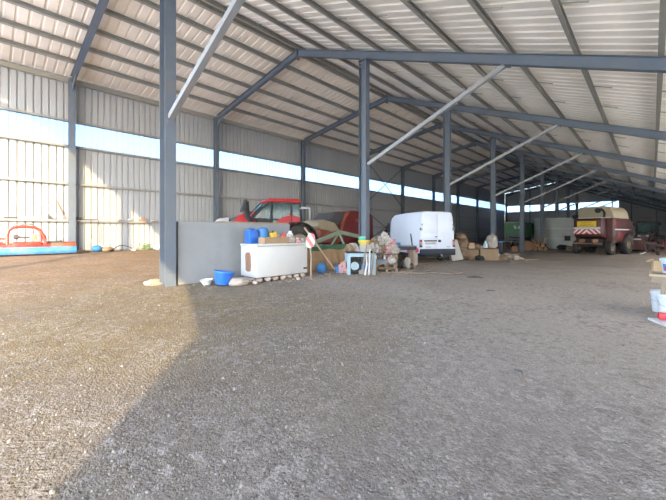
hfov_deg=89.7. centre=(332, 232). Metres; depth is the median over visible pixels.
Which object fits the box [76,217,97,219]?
plough part
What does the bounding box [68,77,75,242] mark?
wall column
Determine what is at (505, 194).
wall column
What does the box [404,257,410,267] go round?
crumpled bag
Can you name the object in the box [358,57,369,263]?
steel column
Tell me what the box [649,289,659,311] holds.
bucket
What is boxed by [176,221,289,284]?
wall
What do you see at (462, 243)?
sack
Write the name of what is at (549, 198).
wall
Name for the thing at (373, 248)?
leaning stick
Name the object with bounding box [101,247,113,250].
sack
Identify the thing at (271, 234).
canister
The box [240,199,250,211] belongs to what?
mirror
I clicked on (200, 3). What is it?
purlin
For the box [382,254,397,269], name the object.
wooden crate
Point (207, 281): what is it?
metal bowl
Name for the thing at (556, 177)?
steel column
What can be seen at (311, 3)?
purlin
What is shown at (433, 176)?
wall column
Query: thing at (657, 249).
rake
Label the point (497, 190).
beam
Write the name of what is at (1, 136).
wall rail
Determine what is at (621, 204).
wall
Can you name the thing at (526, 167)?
beam
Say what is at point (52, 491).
gravel
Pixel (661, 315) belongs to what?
container
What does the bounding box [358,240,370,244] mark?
basin
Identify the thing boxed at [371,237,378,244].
crumpled bag
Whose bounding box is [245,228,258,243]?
jerrycan
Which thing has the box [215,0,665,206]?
ceiling
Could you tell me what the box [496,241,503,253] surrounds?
bin
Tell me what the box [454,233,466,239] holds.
sack
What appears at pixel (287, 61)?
beam
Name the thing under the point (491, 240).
sack
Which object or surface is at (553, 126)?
knee brace
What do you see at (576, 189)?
steel column
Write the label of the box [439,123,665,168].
beam
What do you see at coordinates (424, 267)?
litter
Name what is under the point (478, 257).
sack
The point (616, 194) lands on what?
knee brace
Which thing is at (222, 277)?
plastic basin
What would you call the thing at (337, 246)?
beam
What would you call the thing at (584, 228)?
hood
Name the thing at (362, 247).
crate
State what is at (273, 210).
tractor
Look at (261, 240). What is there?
cardboard tray
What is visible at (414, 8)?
purlin
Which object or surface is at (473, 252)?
cardboard box
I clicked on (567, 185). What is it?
steel column
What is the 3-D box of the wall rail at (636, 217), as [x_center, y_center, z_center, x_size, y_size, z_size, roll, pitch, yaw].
[51.397,-2.850,68.223,29.650,0.120,0.190,0,0,44]
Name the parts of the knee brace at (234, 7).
plate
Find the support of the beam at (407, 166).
attached to the wall column at (402, 170)
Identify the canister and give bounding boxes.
[269,231,276,236]
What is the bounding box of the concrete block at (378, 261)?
[376,259,387,263]
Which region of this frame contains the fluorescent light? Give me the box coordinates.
[18,216,37,218]
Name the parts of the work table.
leg, leg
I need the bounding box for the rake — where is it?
[640,242,665,254]
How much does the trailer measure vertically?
3.400 m
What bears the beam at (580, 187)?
attached to the wall
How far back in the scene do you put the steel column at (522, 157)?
35.60 m
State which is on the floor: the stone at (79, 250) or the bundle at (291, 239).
the stone at (79, 250)
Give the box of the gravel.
[0,275,665,499]
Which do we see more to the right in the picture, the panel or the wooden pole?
the panel
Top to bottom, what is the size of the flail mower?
1.572 m
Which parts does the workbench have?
leg, leg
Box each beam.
[0,59,504,194]
[70,0,108,90]
[216,50,297,125]
[296,48,665,72]
[304,95,385,147]
[307,244,345,250]
[370,124,438,154]
[386,95,665,140]
[404,141,474,171]
[435,155,498,178]
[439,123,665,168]
[459,165,518,184]
[475,141,665,183]
[478,172,533,189]
[496,178,545,192]
[500,154,665,193]
[507,184,554,196]
[519,164,665,200]
[534,172,665,205]
[546,178,665,208]
[559,184,665,211]
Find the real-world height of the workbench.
1.062 m
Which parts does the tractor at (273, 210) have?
cab frame, door, wing panel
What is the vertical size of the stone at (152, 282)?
0.197 m
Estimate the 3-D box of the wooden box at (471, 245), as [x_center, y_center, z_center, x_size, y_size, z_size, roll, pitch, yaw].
[9.725,0.889,23.589,0.420,0.400,0.340,0,0,9]
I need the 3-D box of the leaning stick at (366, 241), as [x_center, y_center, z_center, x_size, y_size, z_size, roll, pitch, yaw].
[1.156,0.918,12.254,0.091,1.238,0.305,0,0,44]
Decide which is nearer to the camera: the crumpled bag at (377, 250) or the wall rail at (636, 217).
the crumpled bag at (377, 250)
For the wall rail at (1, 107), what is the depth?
24.33 m
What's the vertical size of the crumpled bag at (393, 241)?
0.352 m
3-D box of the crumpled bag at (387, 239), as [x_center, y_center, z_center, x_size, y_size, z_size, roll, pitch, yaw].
[2.363,0.340,14.712,0.459,0.379,0.429,0,0,7]
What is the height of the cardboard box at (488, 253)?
0.805 m
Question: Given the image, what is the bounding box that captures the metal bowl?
[199,278,212,284]
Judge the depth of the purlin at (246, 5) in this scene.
17.83 m
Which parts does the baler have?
panel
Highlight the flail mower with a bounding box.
[0,223,76,254]
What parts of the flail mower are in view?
hoop frame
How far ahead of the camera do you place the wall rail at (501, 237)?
22.55 m
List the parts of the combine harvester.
axle frame, grain tank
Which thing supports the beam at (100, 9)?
attached to the wall column at (71, 94)
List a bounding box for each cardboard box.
[468,249,478,259]
[479,248,498,260]
[646,259,661,270]
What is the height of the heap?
0.591 m
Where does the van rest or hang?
on the floor
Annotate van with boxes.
[384,211,454,260]
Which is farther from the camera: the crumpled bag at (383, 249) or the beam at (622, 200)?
the beam at (622, 200)
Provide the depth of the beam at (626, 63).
11.54 m
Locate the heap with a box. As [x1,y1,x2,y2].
[556,245,566,249]
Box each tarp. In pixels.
[307,249,345,271]
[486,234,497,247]
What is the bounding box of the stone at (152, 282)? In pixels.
[143,279,161,285]
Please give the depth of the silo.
42.87 m
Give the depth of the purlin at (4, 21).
20.00 m
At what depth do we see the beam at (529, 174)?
61.80 m
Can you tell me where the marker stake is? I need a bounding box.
[306,233,314,278]
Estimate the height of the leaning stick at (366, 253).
0.793 m
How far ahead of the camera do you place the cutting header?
33.40 m
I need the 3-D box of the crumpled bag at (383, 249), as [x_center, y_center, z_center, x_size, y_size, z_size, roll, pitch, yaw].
[2.140,0.679,14.532,0.489,0.440,0.484,0,0,-1]
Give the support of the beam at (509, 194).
attached to the wall column at (505, 194)
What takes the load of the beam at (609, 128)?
attached to the wall
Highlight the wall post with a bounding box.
[529,191,530,240]
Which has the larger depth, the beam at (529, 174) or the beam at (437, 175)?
the beam at (529, 174)
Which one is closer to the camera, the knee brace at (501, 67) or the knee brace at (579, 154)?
the knee brace at (501, 67)
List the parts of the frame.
frame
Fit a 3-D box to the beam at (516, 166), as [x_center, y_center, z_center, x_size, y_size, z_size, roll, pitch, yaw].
[25.517,-9.495,55.335,9.595,2.391,0.240,0,0,44]
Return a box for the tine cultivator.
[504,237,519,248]
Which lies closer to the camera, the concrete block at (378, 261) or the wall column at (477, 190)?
the concrete block at (378, 261)
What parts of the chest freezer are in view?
lid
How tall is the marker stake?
1.632 m
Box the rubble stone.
[512,255,519,259]
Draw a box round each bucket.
[316,260,326,272]
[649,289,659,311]
[655,294,665,311]
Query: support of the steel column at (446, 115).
on the floor
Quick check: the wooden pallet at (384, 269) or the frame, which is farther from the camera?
the frame
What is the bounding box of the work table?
[345,251,375,274]
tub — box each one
[257,228,268,236]
[659,257,665,272]
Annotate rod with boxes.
[370,165,403,208]
[370,167,403,198]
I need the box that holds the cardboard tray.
[258,237,288,243]
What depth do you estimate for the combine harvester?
31.36 m
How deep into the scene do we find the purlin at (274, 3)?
16.82 m
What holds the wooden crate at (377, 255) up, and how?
on the floor
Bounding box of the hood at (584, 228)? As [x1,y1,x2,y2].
[574,218,606,238]
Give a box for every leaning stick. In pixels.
[362,241,367,274]
[364,253,367,274]
[368,249,370,274]
[370,248,373,274]
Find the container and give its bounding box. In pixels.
[657,312,665,319]
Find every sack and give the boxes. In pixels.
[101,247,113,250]
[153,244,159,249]
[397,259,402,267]
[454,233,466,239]
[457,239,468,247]
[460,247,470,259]
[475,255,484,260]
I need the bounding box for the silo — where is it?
[533,218,577,248]
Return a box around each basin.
[214,270,234,284]
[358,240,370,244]
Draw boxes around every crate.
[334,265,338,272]
[359,245,368,251]
[367,254,381,269]
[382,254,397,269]
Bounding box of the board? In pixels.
[648,318,665,326]
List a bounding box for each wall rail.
[0,106,504,204]
[0,134,502,210]
[0,177,504,220]
[0,218,497,229]
[77,237,504,250]
[507,207,642,212]
[509,217,665,220]
[514,200,615,205]
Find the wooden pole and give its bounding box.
[304,227,333,268]
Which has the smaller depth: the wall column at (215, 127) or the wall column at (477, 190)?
the wall column at (215, 127)
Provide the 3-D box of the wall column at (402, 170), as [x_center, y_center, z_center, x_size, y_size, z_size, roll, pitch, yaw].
[9.505,-3.644,45.727,0.500,10.812,0.420,0,0,44]
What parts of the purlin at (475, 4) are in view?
stay rod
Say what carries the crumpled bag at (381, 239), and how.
on the crumpled bag at (383, 249)
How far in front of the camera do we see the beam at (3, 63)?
23.09 m
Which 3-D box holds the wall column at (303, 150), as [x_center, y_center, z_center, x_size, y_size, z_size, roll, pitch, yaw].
[-2.908,-3.760,32.692,0.500,10.580,0.420,0,0,44]
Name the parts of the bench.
rail, leg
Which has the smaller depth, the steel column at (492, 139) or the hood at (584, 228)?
the steel column at (492, 139)
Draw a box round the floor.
[0,240,665,499]
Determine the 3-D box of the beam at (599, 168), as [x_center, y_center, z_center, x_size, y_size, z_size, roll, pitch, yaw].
[23.812,-6.577,32.104,20.121,8.228,0.240,0,0,44]
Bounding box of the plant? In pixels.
[137,243,150,249]
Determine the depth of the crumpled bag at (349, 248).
12.63 m
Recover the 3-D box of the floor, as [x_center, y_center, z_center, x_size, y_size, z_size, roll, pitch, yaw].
[10.171,1.582,17.932,130.000,0.938,220.000,0,0,44]
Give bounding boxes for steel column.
[160,0,175,286]
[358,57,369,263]
[443,109,450,259]
[490,137,495,234]
[519,154,524,251]
[540,167,543,243]
[555,176,558,217]
[566,183,569,217]
[575,188,578,217]
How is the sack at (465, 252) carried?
on the floor
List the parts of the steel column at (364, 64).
cap plate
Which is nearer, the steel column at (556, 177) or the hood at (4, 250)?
the hood at (4, 250)
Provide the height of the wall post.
11.512 m
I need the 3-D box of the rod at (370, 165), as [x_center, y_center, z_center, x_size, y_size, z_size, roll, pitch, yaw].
[6.583,-6.100,42.296,0.090,5.665,8.642,0,0,44]
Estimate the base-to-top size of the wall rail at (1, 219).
0.120 m
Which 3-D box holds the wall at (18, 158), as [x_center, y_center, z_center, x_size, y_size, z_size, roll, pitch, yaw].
[9.192,-1.720,46.025,0.065,7.040,90.500,0,0,44]
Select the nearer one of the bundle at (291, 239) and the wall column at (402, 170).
the bundle at (291, 239)
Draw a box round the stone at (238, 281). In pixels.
[228,277,249,285]
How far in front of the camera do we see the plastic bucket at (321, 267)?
12.88 m
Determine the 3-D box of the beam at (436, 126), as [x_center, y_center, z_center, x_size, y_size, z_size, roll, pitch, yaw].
[6.898,-9.495,35.782,9.595,2.391,0.240,0,0,44]
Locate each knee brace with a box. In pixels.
[167,0,244,124]
[366,64,510,168]
[450,125,561,187]
[495,153,584,197]
[524,170,597,203]
[544,181,607,207]
[559,188,612,210]
[570,194,618,212]
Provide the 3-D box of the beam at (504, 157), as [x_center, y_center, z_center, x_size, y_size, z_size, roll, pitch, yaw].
[30.018,-6.577,38.622,20.121,8.228,0.240,0,0,44]
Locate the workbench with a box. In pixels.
[386,245,416,268]
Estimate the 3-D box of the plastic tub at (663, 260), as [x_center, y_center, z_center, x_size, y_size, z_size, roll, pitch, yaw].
[6.459,0.625,6.319,0.440,0.300,0.440,0,0,44]
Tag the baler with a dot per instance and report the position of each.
(324, 224)
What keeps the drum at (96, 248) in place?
on the floor
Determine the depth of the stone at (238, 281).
9.58 m
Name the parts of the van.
door, pressed panel, door, pressed panel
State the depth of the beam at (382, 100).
29.32 m
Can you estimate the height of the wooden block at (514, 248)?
0.600 m
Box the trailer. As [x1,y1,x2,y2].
[504,222,533,246]
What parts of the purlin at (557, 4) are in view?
stay rod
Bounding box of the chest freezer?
[240,243,306,277]
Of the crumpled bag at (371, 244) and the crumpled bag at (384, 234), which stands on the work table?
the crumpled bag at (371, 244)
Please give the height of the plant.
0.539 m
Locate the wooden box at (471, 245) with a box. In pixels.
[467,243,474,248]
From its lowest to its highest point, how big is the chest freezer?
1.035 m
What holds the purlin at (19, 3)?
attached to the beam at (407, 166)
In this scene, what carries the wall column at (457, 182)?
on the floor
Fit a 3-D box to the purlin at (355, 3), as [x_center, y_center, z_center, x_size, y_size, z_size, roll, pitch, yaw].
[22.325,-7.656,33.506,0.686,0.400,90.420,0,0,44]
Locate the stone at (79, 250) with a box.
[77,249,86,252]
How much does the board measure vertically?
0.040 m
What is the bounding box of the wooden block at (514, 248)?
[512,246,517,251]
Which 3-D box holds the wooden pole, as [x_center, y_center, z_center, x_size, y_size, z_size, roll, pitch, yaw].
[-0.504,0.660,13.391,1.337,1.802,0.070,0,0,-8]
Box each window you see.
[0,110,504,210]
[507,201,618,211]
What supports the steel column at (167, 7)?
on the floor
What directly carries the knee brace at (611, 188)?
attached to the steel column at (556, 177)
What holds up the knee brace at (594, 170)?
attached to the steel column at (522, 157)
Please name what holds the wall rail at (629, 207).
attached to the wall at (636, 212)
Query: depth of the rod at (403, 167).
42.36 m
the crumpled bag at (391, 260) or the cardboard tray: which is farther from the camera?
the crumpled bag at (391, 260)
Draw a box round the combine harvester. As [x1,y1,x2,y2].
[572,206,633,254]
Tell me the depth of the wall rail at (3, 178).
22.52 m
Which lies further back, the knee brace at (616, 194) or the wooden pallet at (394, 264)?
the knee brace at (616, 194)
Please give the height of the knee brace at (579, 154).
2.891 m
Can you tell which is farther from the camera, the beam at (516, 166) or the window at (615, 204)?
the window at (615, 204)
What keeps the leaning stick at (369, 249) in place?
on the floor
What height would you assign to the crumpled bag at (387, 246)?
0.405 m
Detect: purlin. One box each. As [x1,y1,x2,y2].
[0,12,519,189]
[0,37,513,191]
[2,0,529,188]
[71,0,537,186]
[135,0,546,184]
[188,0,553,183]
[204,0,549,178]
[242,2,560,181]
[264,0,572,184]
[302,0,589,191]
[346,0,597,190]
[400,0,610,193]
[467,0,626,200]
[551,0,639,203]
[653,0,665,206]
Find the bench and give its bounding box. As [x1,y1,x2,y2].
[649,270,665,294]
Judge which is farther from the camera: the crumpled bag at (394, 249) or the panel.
the panel
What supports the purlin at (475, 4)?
attached to the beam
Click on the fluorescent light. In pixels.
(31, 217)
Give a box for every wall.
[0,59,504,204]
[0,135,504,249]
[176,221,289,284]
[505,183,618,205]
[507,207,665,243]
[619,198,652,207]
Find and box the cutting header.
[619,237,644,252]
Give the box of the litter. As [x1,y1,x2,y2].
[189,259,523,288]
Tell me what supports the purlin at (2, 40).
attached to the beam at (407, 166)
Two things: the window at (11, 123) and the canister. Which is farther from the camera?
the window at (11, 123)
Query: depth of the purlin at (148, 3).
20.57 m
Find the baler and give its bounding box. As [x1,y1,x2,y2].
[302,211,372,246]
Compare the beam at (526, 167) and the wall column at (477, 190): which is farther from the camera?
the wall column at (477, 190)
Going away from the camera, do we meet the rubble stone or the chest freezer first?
the chest freezer
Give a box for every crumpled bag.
[338,260,346,272]
[344,244,354,251]
[368,242,374,250]
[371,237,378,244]
[374,244,380,253]
[378,236,385,244]
[379,244,387,253]
[381,231,387,237]
[384,244,392,253]
[385,236,391,244]
[387,256,395,263]
[390,238,396,245]
[390,244,398,253]
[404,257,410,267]
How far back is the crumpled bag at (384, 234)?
14.67 m
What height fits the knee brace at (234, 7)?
2.891 m
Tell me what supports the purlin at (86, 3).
attached to the beam at (407, 166)
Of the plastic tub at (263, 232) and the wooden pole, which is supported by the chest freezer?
the plastic tub at (263, 232)
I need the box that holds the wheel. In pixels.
[351,258,361,273]
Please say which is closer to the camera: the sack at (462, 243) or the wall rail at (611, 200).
the sack at (462, 243)
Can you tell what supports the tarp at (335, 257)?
on the floor
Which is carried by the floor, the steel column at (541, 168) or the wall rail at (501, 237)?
the steel column at (541, 168)
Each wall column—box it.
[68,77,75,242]
[213,116,218,221]
[301,140,305,221]
[401,166,403,213]
[432,175,434,210]
[457,182,458,232]
[476,187,478,240]
[505,194,506,237]
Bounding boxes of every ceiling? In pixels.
[0,0,554,193]
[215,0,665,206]
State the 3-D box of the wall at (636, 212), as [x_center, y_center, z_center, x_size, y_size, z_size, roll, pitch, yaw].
[51.380,-1.170,68.422,30.150,7.340,0.065,0,0,44]
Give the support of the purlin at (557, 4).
attached to the beam
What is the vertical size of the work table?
0.855 m
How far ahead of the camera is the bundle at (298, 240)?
11.54 m
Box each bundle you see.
[289,237,295,242]
[295,237,301,242]
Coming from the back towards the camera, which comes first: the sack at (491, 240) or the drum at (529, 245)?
the drum at (529, 245)
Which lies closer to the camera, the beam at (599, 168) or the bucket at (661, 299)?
the bucket at (661, 299)
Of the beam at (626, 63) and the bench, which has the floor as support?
the bench
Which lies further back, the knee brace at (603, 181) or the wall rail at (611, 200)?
the wall rail at (611, 200)
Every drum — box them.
[92,245,102,251]
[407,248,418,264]
[525,241,533,250]
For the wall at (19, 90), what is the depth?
24.47 m
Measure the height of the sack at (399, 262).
0.434 m
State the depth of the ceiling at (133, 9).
20.91 m
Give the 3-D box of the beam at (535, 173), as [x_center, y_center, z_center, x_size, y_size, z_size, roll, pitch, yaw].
[42.431,-6.577,51.657,20.121,8.228,0.240,0,0,44]
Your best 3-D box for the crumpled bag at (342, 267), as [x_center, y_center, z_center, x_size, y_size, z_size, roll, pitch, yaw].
[0.477,1.298,12.986,0.532,0.480,0.533,0,0,44]
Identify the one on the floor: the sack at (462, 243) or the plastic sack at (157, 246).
the plastic sack at (157, 246)
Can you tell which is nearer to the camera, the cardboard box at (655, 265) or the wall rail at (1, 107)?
the cardboard box at (655, 265)
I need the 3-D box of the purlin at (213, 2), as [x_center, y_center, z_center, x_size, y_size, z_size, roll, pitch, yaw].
[16.966,-10.542,38.609,0.686,0.400,90.420,0,0,44]
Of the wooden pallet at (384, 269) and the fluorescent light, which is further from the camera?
the fluorescent light
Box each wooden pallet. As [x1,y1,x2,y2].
[376,263,395,267]
[376,268,397,271]
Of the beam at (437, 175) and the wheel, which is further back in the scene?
the beam at (437, 175)
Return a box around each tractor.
[216,198,317,242]
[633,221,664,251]
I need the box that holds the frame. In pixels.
[314,230,358,257]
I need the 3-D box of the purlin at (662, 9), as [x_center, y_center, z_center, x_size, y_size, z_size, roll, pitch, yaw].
[27.684,-4.770,28.402,0.686,0.400,90.420,0,0,44]
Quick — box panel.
[451,239,462,260]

